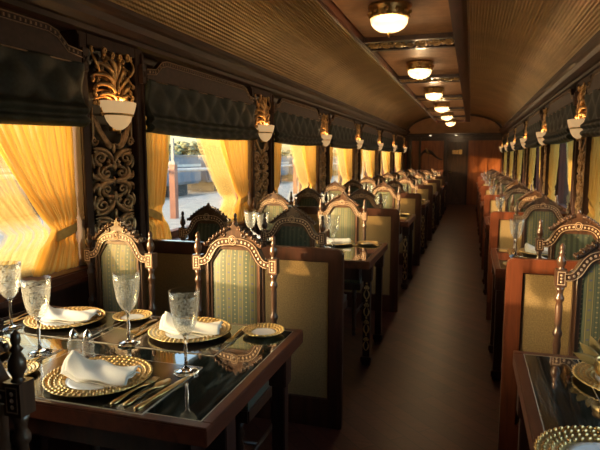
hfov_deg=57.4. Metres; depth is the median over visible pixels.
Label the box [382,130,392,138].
pelmet
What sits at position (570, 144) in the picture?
curtain
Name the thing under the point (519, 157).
curtain
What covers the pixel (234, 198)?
window
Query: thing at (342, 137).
blind
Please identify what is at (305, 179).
window
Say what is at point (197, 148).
tree
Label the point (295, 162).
post
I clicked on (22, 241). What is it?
platform
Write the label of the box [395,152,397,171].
window
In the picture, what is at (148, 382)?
fork
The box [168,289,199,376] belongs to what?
goblet
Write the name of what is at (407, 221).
dining table
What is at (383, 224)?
partition
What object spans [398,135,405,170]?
carved pilaster
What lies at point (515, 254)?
goblet
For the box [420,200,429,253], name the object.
dining table
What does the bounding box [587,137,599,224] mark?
curtain
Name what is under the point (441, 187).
dining table
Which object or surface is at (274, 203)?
dining chair
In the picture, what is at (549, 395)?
dining table
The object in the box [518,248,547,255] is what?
charger plate
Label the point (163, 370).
placemat
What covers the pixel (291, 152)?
tree
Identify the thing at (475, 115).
trim
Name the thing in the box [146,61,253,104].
pelmet
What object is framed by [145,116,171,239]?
curtain
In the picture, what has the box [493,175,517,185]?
dining chair
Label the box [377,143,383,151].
wall sconce
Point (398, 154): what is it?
curtain
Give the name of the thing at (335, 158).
wagon
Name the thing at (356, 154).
carved pilaster
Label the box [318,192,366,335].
dining chair
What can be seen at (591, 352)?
napkin
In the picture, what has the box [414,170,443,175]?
countertop
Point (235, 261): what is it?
dining chair
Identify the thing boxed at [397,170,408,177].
dining chair
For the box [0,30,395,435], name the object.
wall
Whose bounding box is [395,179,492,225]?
partition
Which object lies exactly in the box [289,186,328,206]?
dining chair
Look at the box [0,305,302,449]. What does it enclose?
dining table
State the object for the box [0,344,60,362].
placemat
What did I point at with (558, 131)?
blind
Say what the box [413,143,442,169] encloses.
wall panel
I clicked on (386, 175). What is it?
dining chair
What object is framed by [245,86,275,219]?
carved pilaster
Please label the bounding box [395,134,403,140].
pelmet
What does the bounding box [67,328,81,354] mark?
shaker
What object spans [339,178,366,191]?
dining chair
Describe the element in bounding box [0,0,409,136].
trim
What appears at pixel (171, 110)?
blind
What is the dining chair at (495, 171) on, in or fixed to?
on the floor
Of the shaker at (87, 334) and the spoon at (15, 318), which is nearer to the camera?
the shaker at (87, 334)
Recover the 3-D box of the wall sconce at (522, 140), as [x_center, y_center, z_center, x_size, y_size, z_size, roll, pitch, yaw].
[3.619,-1.302,8.804,0.165,0.175,0.258,2,7,17]
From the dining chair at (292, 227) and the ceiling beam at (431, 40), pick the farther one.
the ceiling beam at (431, 40)
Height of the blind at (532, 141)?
0.333 m
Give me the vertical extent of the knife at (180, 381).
0.003 m
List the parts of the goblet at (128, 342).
stem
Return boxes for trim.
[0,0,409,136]
[0,200,323,308]
[314,0,470,122]
[405,134,502,140]
[407,114,501,130]
[407,133,500,134]
[407,138,445,175]
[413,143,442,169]
[469,143,501,199]
[499,30,599,134]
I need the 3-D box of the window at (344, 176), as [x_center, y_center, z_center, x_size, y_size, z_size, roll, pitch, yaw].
[0.517,-0.992,8.610,0.070,1.014,1.720,2,7,17]
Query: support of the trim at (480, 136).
attached to the wall at (476, 124)
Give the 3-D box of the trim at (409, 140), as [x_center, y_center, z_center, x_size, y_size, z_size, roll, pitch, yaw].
[3.858,-1.653,16.809,1.160,2.020,0.060,2,7,17]
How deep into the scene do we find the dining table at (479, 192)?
10.04 m
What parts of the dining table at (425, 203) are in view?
leg, leg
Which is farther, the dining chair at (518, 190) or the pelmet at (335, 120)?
the pelmet at (335, 120)
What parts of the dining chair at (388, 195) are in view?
backrest frame, post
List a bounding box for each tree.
[169,144,180,154]
[170,141,207,154]
[281,150,290,155]
[286,148,297,155]
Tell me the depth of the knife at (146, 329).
2.10 m
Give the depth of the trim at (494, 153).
16.30 m
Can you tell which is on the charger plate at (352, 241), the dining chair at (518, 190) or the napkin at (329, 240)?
the napkin at (329, 240)
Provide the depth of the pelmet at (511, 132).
11.92 m
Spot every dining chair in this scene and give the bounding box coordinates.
[0,329,35,449]
[29,217,157,449]
[178,203,237,241]
[192,221,279,449]
[251,191,296,234]
[260,205,346,308]
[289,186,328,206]
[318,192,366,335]
[319,181,350,201]
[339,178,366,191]
[344,187,382,207]
[356,175,379,191]
[368,181,401,245]
[373,174,389,183]
[380,179,408,192]
[382,172,397,182]
[390,171,403,178]
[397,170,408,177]
[397,176,417,192]
[399,174,422,184]
[407,172,427,184]
[418,170,434,179]
[419,171,430,179]
[486,170,504,179]
[489,173,510,185]
[492,176,520,194]
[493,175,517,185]
[499,179,532,194]
[499,182,536,211]
[510,189,558,211]
[512,194,570,248]
[535,210,599,259]
[552,239,599,355]
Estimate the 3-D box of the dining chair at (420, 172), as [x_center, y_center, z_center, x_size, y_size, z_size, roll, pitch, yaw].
[2.747,-0.663,12.410,0.496,1.126,0.476,2,7,18]
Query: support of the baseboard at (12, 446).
attached to the wall at (76, 295)
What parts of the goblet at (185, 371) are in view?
stem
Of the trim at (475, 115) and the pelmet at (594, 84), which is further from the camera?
the trim at (475, 115)
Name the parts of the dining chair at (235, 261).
post, backrest frame, leg, seat frame, seat, leg, post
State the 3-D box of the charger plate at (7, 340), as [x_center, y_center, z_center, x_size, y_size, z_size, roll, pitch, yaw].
[-1.146,0.431,1.856,0.314,0.021,0.314,6,9,42]
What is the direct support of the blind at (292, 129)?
attached to the wall at (76, 295)
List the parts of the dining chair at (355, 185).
backrest frame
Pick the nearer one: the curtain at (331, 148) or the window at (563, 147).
the window at (563, 147)
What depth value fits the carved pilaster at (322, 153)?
7.46 m
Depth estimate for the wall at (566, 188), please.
6.36 m
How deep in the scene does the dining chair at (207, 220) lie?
3.59 m
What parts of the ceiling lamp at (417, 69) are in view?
lamp shade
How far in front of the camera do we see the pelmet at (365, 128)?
10.54 m
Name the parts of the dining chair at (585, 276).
post, backrest frame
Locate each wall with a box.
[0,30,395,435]
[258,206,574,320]
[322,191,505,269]
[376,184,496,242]
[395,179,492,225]
[404,116,501,204]
[406,176,485,214]
[513,142,569,205]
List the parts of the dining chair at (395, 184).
backrest frame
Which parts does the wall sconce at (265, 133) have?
lamp shade, lamp shade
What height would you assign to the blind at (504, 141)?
0.333 m
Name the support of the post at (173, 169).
on the platform
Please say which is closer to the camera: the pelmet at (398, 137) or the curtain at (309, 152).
the curtain at (309, 152)
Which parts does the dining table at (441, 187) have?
leg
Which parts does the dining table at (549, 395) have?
leg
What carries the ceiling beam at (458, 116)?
attached to the trim at (459, 9)
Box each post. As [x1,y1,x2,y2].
[168,138,178,218]
[292,146,297,193]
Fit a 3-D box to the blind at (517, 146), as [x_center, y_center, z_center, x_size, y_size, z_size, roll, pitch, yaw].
[3.969,-1.523,9.891,0.097,0.333,1.710,2,7,17]
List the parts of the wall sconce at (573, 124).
lamp shade, lamp shade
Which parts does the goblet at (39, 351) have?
stem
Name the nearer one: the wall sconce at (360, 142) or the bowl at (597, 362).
the bowl at (597, 362)
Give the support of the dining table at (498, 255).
on the floor
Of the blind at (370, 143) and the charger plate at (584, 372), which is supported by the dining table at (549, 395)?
the charger plate at (584, 372)
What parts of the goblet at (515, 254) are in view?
stem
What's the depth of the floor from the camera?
3.69 m
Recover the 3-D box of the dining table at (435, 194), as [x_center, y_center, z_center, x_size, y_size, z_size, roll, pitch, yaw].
[2.022,-0.263,10.699,1.245,0.750,0.825,2,7,17]
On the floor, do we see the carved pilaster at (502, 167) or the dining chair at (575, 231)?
the dining chair at (575, 231)
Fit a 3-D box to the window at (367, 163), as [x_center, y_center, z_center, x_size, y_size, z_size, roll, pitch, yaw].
[1.198,-1.260,10.790,0.070,1.014,1.720,2,7,17]
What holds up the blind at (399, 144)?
attached to the wall at (76, 295)
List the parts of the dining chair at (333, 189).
backrest frame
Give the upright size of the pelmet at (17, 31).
0.155 m
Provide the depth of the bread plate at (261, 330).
2.10 m
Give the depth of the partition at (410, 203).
7.17 m
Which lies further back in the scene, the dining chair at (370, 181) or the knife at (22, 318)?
the dining chair at (370, 181)
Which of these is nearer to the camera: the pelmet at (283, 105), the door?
the pelmet at (283, 105)
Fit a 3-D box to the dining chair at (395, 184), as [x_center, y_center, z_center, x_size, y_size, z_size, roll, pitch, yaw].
[1.401,-0.128,8.054,0.496,1.126,0.476,2,7,18]
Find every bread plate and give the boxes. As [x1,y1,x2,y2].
[2,359,39,377]
[112,309,152,321]
[242,323,284,337]
[358,240,377,244]
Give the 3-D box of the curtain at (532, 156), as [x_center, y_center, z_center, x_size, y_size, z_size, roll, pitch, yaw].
[3.550,-0.971,8.366,0.072,1.017,0.352,2,7,17]
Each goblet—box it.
[0,262,22,331]
[20,276,51,356]
[112,272,139,346]
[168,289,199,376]
[509,218,524,256]
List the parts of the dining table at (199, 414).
leg, leg, leg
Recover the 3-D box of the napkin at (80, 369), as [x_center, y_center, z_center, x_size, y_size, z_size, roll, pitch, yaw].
[-0.597,0.426,1.644,0.250,0.067,0.145,2,7,14]
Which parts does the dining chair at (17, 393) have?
backrest frame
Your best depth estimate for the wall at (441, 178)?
13.70 m
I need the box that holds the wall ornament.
[420,148,441,159]
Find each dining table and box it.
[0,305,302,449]
[267,241,387,365]
[400,214,415,288]
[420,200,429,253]
[432,192,437,233]
[439,186,443,219]
[444,182,447,210]
[478,192,480,234]
[479,201,483,256]
[482,216,489,294]
[488,248,547,379]
[513,350,599,449]
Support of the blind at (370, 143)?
attached to the wall at (76, 295)
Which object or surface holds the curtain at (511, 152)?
hanging from the pelmet at (511, 132)
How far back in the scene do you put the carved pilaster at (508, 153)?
13.02 m
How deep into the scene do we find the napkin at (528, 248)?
3.82 m
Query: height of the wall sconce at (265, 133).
0.175 m
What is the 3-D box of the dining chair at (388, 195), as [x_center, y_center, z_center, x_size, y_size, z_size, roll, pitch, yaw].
[1.000,0.028,6.784,0.496,1.126,0.476,2,7,16]
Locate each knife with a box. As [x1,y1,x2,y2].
[3,312,38,325]
[134,321,159,336]
[134,377,186,408]
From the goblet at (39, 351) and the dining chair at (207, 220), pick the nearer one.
the goblet at (39, 351)
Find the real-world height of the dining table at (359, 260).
0.750 m
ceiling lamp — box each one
[367,0,411,36]
[406,60,433,81]
[423,87,443,102]
[434,102,449,113]
[440,112,453,121]
[445,119,455,126]
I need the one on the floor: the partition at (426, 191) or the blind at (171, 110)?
the partition at (426, 191)
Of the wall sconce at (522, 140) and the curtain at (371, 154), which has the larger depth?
the curtain at (371, 154)
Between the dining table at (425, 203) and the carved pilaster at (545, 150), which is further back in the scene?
the dining table at (425, 203)
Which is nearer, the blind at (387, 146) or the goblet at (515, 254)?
the goblet at (515, 254)
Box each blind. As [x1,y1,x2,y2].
[0,43,90,126]
[144,79,257,139]
[274,110,322,145]
[330,124,357,148]
[361,132,378,150]
[381,136,393,151]
[395,140,404,152]
[501,138,506,151]
[506,135,513,150]
[514,129,524,149]
[524,120,541,147]
[542,102,575,143]
[580,89,599,136]
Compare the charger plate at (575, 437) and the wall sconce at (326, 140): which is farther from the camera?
the wall sconce at (326, 140)
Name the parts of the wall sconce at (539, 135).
lamp shade, lamp shade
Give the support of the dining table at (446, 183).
on the floor
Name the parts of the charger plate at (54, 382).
plate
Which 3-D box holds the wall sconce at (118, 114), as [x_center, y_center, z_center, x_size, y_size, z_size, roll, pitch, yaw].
[-1.014,-0.598,3.060,0.165,0.175,0.258,2,7,17]
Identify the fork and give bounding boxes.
[110,376,159,404]
[225,326,245,342]
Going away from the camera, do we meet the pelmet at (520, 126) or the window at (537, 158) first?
the window at (537, 158)
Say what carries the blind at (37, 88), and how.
attached to the wall at (76, 295)
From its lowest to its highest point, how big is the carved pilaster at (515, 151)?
1.212 m
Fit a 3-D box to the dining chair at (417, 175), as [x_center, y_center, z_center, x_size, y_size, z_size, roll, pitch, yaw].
[2.349,-0.508,11.153,0.496,1.126,0.476,2,7,18]
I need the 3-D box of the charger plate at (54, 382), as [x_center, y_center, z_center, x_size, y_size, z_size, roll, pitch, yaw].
[-0.606,0.456,1.652,0.314,0.021,0.314,6,9,38]
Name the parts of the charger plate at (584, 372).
plate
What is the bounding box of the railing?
[0,162,362,180]
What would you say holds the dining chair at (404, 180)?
on the floor
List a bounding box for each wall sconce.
[99,100,135,133]
[256,125,273,143]
[321,134,331,147]
[356,140,363,149]
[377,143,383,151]
[520,138,527,148]
[536,132,546,146]
[567,118,584,140]
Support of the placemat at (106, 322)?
on the dining table at (199, 414)
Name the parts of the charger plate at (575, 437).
plate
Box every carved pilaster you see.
[60,30,148,265]
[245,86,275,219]
[309,108,330,199]
[347,120,361,182]
[370,127,381,176]
[386,132,395,172]
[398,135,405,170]
[501,137,503,173]
[506,132,513,178]
[513,126,523,181]
[523,118,536,187]
[539,103,558,196]
[570,73,592,214]
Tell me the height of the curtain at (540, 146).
1.017 m
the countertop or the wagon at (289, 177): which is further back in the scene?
the wagon at (289, 177)
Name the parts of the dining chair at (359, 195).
backrest frame, post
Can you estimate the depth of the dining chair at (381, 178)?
10.13 m
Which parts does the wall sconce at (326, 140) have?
lamp shade, lamp shade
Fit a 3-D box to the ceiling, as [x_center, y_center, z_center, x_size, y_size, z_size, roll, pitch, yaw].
[1.867,-2.003,7.636,2.800,0.610,18.650,2,7,17]
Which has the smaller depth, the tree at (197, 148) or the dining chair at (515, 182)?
the dining chair at (515, 182)
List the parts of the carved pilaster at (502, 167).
frame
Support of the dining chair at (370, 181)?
on the floor
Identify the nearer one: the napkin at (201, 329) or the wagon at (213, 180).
the napkin at (201, 329)
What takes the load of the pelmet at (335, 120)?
attached to the wall at (76, 295)
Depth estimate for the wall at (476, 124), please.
16.45 m
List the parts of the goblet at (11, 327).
stem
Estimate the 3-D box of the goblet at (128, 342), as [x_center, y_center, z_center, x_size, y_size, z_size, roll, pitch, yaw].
[-0.616,0.297,1.957,0.095,0.262,0.095,2,7,17]
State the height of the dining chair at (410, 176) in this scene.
1.126 m
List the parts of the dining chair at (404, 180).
backrest frame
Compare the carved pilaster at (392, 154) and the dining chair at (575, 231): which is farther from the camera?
the carved pilaster at (392, 154)
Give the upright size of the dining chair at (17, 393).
1.126 m
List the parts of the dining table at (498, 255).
leg, leg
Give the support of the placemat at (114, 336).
on the dining table at (199, 414)
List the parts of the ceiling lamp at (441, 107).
lamp shade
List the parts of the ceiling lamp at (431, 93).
lamp shade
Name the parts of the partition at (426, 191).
fabric panel, fabric panel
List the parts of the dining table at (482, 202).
leg, leg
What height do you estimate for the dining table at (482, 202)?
0.750 m
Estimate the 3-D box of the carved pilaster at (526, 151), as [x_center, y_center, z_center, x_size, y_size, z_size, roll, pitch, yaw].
[3.686,-1.117,8.816,0.186,1.212,0.580,2,7,17]
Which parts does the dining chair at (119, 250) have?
post, leg, backrest frame, post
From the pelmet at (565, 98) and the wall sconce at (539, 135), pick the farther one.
the wall sconce at (539, 135)
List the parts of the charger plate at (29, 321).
plate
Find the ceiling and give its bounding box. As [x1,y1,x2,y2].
[109,0,599,129]
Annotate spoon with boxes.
[4,309,39,322]
[123,378,171,405]
[130,319,156,333]
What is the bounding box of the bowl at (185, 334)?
[168,289,199,335]
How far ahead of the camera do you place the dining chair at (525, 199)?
5.26 m
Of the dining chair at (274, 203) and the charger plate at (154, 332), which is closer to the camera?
the charger plate at (154, 332)
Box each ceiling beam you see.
[364,32,454,51]
[398,73,459,83]
[416,94,462,100]
[426,107,463,111]
[434,115,464,118]
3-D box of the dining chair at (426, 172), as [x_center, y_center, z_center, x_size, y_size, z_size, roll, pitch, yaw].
[3.052,-0.778,13.347,0.496,1.126,0.476,2,7,16]
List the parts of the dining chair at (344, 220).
post, backrest frame, seat, seat frame, leg, leg, post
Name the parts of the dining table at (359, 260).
leg, leg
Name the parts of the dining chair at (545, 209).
post, backrest frame, post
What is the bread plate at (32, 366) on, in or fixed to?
on the dining table at (199, 414)
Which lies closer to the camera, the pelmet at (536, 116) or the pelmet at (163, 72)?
the pelmet at (163, 72)
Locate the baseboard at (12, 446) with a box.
[10,435,50,449]
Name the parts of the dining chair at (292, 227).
post, backrest frame, post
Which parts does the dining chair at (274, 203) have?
post, backrest frame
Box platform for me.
[0,173,362,269]
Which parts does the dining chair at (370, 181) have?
backrest frame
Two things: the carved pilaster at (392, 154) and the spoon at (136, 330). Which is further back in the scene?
the carved pilaster at (392, 154)
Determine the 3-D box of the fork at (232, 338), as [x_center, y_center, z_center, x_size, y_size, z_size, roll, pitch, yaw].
[-0.239,0.411,2.062,0.025,0.009,0.197,2,7,14]
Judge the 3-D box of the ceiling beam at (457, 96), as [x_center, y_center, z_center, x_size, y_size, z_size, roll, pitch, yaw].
[2.324,-2.126,9.118,0.778,0.088,0.440,2,7,17]
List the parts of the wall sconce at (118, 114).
plate, lamp shade, lamp shade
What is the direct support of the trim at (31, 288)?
attached to the wall at (76, 295)
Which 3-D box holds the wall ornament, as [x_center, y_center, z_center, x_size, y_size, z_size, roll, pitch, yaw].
[3.982,-2.154,16.648,0.688,0.367,0.135,2,7,17]
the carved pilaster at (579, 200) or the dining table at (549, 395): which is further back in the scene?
the carved pilaster at (579, 200)
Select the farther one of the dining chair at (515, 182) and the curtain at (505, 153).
the curtain at (505, 153)
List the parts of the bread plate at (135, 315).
plate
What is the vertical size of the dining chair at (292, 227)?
1.126 m
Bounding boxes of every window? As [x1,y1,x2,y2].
[0,229,50,282]
[170,182,237,236]
[288,159,308,205]
[342,149,346,186]
[366,151,369,176]
[383,152,385,173]
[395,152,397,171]
[535,147,538,190]
[557,142,567,211]
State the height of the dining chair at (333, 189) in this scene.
1.126 m
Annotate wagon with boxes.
[0,154,200,217]
[187,155,288,190]
[282,156,333,180]
[332,156,337,174]
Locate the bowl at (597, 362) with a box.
[594,356,599,382]
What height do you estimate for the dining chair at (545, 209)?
1.126 m
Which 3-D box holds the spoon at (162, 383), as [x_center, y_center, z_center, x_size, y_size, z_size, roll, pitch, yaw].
[-0.433,0.472,1.563,0.041,0.008,0.198,3,8,24]
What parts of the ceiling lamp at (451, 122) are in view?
lamp shade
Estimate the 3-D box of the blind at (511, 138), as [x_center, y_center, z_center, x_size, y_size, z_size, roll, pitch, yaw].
[4.651,-1.790,12.072,0.097,0.333,1.710,2,7,17]
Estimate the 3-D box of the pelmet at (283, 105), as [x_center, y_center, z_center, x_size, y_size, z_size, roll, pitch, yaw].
[0.000,-1.318,6.305,0.036,0.155,1.717,2,7,17]
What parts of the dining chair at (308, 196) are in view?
post, backrest frame, post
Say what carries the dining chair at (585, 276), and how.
on the floor
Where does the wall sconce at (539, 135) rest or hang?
attached to the carved pilaster at (545, 150)
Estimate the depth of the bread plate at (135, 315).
2.28 m
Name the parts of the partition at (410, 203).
fabric panel, fabric panel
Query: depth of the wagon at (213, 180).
40.27 m
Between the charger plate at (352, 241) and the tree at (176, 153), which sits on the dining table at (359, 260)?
the charger plate at (352, 241)
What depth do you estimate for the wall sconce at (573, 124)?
4.38 m
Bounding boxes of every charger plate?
[0,336,11,354]
[23,306,105,328]
[42,355,152,396]
[148,316,231,342]
[316,238,353,245]
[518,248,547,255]
[533,425,599,449]
[572,361,599,390]
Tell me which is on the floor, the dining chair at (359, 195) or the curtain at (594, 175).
the dining chair at (359, 195)
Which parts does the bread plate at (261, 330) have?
plate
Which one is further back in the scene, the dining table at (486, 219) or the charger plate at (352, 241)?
the dining table at (486, 219)
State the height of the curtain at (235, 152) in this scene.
1.017 m
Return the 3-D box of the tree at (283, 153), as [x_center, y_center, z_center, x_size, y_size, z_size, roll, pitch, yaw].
[-4.017,-11.371,99.286,5.862,4.408,6.208,-3,8,-26]
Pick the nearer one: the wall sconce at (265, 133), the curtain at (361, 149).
the wall sconce at (265, 133)
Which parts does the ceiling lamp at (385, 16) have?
lamp shade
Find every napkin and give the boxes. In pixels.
[38,302,101,323]
[61,350,141,387]
[159,311,222,336]
[327,237,350,243]
[524,243,547,253]
[572,335,599,364]
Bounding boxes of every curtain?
[0,124,78,276]
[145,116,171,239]
[219,140,248,222]
[274,133,281,192]
[301,146,315,190]
[330,147,332,182]
[343,149,351,180]
[361,149,362,173]
[368,151,374,177]
[385,152,389,172]
[397,153,400,170]
[504,152,506,174]
[509,151,513,177]
[517,150,522,180]
[528,148,535,190]
[539,146,540,177]
[547,144,559,200]
[567,137,573,208]
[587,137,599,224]
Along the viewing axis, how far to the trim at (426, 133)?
16.19 m
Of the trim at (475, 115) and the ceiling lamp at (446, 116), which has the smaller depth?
the ceiling lamp at (446, 116)
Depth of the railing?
19.26 m
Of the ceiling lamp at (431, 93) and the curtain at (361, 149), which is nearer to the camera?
the ceiling lamp at (431, 93)
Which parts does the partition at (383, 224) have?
fabric panel, fabric panel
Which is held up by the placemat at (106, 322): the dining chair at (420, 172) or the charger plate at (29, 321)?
the charger plate at (29, 321)
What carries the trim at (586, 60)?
attached to the wall at (566, 188)
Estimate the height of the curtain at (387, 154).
1.017 m
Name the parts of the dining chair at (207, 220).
post, backrest frame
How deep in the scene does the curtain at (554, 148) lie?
6.16 m
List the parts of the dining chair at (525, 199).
post, backrest frame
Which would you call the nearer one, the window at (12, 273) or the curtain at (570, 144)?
the window at (12, 273)
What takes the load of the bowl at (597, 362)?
on the charger plate at (584, 372)
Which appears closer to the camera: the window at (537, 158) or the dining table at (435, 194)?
the window at (537, 158)
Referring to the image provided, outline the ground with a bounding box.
[0,166,362,222]
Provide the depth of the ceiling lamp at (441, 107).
10.12 m
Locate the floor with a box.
[48,204,503,449]
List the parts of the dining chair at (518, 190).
post, backrest frame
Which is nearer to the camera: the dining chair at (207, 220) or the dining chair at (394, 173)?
the dining chair at (207, 220)
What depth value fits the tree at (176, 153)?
60.10 m
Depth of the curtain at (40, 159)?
2.66 m
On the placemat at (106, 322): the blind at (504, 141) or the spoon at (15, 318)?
the spoon at (15, 318)
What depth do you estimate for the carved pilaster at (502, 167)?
15.27 m
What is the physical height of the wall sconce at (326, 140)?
0.175 m
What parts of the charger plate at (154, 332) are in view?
plate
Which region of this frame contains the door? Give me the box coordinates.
[445,140,468,204]
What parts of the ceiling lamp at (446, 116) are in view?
lamp shade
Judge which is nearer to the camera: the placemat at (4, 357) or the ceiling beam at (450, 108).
the placemat at (4, 357)
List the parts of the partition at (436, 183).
fabric panel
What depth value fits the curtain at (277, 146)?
5.75 m
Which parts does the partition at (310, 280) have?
fabric panel, fabric panel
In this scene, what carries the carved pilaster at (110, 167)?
attached to the wall at (76, 295)
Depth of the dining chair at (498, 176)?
10.94 m
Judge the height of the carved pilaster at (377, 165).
1.212 m
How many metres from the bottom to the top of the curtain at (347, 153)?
1.017 m
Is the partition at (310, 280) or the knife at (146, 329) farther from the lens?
the partition at (310, 280)
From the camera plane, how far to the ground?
35.17 m
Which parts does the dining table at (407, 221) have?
leg, leg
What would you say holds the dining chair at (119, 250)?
on the floor
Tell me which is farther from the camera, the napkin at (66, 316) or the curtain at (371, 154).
the curtain at (371, 154)
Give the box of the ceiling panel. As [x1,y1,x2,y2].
[332,0,465,119]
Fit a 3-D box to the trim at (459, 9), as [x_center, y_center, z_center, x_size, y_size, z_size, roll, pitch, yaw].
[1.639,-1.974,6.814,0.900,0.367,16.950,2,7,17]
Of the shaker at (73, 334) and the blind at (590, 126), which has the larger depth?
the blind at (590, 126)
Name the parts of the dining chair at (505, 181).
post, backrest frame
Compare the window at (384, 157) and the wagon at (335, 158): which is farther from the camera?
the wagon at (335, 158)
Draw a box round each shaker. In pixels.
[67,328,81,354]
[81,329,94,353]
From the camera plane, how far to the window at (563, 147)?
6.30 m
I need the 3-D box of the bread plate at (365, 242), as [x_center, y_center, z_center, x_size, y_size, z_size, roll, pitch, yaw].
[0.526,0.141,4.241,0.161,0.021,0.162,-4,8,-28]
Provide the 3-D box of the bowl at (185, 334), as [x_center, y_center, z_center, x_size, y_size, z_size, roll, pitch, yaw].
[-0.355,0.269,1.685,0.095,0.140,0.095,2,7,17]
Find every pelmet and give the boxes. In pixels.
[0,8,82,61]
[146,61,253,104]
[276,98,320,120]
[331,115,355,129]
[362,124,377,134]
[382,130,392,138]
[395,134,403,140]
[508,128,514,136]
[516,121,524,132]
[528,110,542,125]
[547,88,574,116]
[587,67,599,93]
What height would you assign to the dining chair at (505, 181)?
1.126 m
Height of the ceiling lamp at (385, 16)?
0.206 m
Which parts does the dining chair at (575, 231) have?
post, backrest frame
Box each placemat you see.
[0,306,122,340]
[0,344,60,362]
[25,351,202,414]
[88,317,243,355]
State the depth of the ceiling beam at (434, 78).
6.86 m
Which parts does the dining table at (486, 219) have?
leg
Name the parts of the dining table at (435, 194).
leg, leg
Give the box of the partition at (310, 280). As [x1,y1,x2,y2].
[141,239,578,449]
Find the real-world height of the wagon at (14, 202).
2.600 m
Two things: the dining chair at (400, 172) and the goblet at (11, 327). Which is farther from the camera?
the dining chair at (400, 172)

